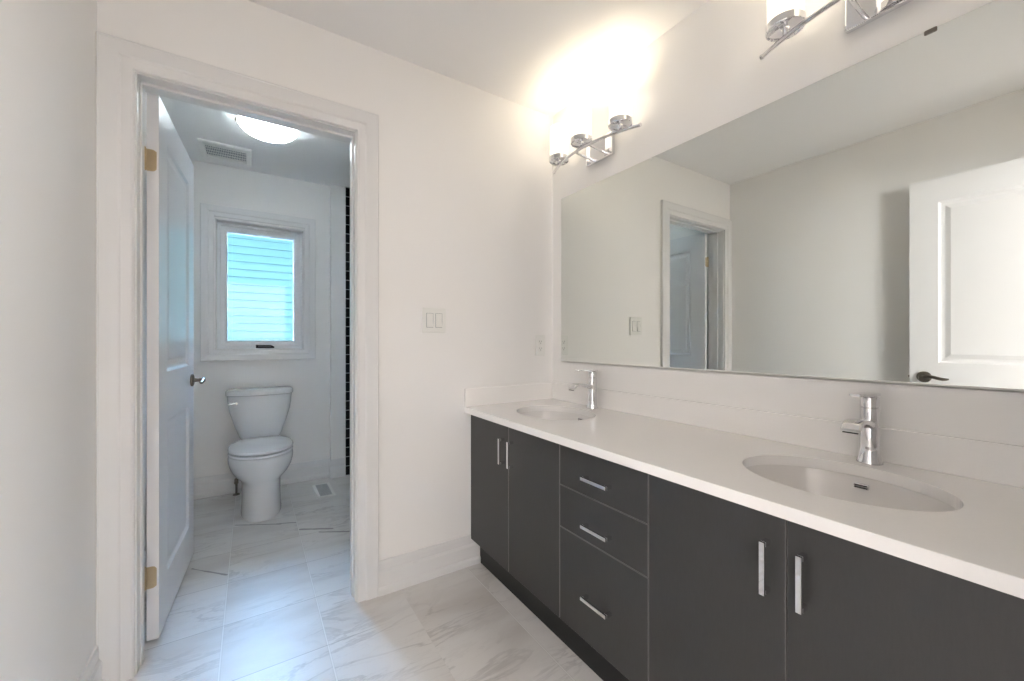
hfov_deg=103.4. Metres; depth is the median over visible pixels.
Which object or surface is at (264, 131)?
ceiling lamp
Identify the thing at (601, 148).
vanity light
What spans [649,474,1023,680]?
vanity cabinet
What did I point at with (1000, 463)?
backsplash
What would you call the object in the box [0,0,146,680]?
wall
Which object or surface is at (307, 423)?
wall
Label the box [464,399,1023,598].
countertop
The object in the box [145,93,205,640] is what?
door
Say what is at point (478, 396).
side splash
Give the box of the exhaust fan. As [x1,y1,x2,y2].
[197,138,251,165]
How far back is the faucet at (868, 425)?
1.09 m
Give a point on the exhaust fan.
(208, 149)
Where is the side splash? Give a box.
[464,382,551,406]
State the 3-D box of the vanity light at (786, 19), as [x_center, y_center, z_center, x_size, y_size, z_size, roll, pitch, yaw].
[0.956,-1.016,1.064,0.187,0.232,0.596,0,0,-33]
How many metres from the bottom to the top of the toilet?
0.788 m
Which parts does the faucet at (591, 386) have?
spout, lever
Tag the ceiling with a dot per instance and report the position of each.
(542, 56)
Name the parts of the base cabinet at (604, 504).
handle, handle, handle, drawer, drawer, drawer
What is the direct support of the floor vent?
in the floor
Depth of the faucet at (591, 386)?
1.99 m
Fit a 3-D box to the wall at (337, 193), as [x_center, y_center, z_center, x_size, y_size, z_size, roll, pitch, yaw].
[-1.133,-0.085,3.629,0.914,2.440,0.055,0,0,-33]
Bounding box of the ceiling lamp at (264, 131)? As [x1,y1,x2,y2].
[235,116,297,142]
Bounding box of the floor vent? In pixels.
[312,482,335,497]
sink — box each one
[520,411,590,419]
[747,465,956,511]
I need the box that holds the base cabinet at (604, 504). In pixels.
[560,445,648,680]
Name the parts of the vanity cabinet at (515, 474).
door, handle, handle, door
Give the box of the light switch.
[422,308,445,332]
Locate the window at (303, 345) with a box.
[200,203,315,360]
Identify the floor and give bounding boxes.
[126,475,602,680]
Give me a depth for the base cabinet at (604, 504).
1.28 m
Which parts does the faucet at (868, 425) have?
spout, lever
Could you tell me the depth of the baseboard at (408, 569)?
1.92 m
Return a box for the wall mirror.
[561,0,1023,392]
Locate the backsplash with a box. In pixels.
[552,382,1023,487]
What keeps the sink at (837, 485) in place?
in the countertop
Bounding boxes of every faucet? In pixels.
[569,369,597,408]
[840,392,883,465]
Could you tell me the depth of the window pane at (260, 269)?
5.29 m
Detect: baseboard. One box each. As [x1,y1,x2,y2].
[78,645,103,680]
[194,458,329,499]
[329,458,344,478]
[379,534,480,596]
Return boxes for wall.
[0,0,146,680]
[97,0,551,560]
[191,160,329,477]
[330,184,349,474]
[552,0,1023,445]
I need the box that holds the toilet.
[225,386,292,521]
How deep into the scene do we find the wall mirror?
1.19 m
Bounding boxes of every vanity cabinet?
[471,415,569,647]
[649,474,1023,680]
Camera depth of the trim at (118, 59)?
1.36 m
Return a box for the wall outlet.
[535,335,544,355]
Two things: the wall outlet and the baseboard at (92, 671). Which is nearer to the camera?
the baseboard at (92, 671)
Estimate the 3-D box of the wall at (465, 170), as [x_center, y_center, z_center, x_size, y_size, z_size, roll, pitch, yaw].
[-0.594,-0.085,1.889,1.896,2.440,0.120,0,0,-33]
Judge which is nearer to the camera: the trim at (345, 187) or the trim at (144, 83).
the trim at (144, 83)
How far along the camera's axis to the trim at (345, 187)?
3.42 m
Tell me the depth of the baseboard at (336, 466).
3.37 m
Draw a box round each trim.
[96,31,378,680]
[135,72,356,674]
[345,187,345,474]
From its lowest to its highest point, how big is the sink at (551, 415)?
0.162 m
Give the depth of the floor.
1.65 m
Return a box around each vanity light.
[549,79,641,173]
[760,0,912,59]
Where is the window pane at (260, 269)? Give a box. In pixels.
[228,233,292,340]
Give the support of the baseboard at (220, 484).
attached to the wall at (307, 423)
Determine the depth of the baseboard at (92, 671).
1.26 m
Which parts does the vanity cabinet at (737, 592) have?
door, handle, handle, door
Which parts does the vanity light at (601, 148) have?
lamp shade, lamp shade, arm, arm, lamp shade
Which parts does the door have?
handle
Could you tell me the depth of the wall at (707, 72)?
1.46 m
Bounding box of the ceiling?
[160,0,708,187]
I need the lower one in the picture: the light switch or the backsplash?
the backsplash
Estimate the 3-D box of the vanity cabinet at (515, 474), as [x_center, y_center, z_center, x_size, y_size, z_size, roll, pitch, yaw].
[0.191,0.748,1.901,0.560,0.774,0.707,0,0,-33]
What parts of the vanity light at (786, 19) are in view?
lamp shade, arm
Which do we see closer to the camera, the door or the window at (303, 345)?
the door

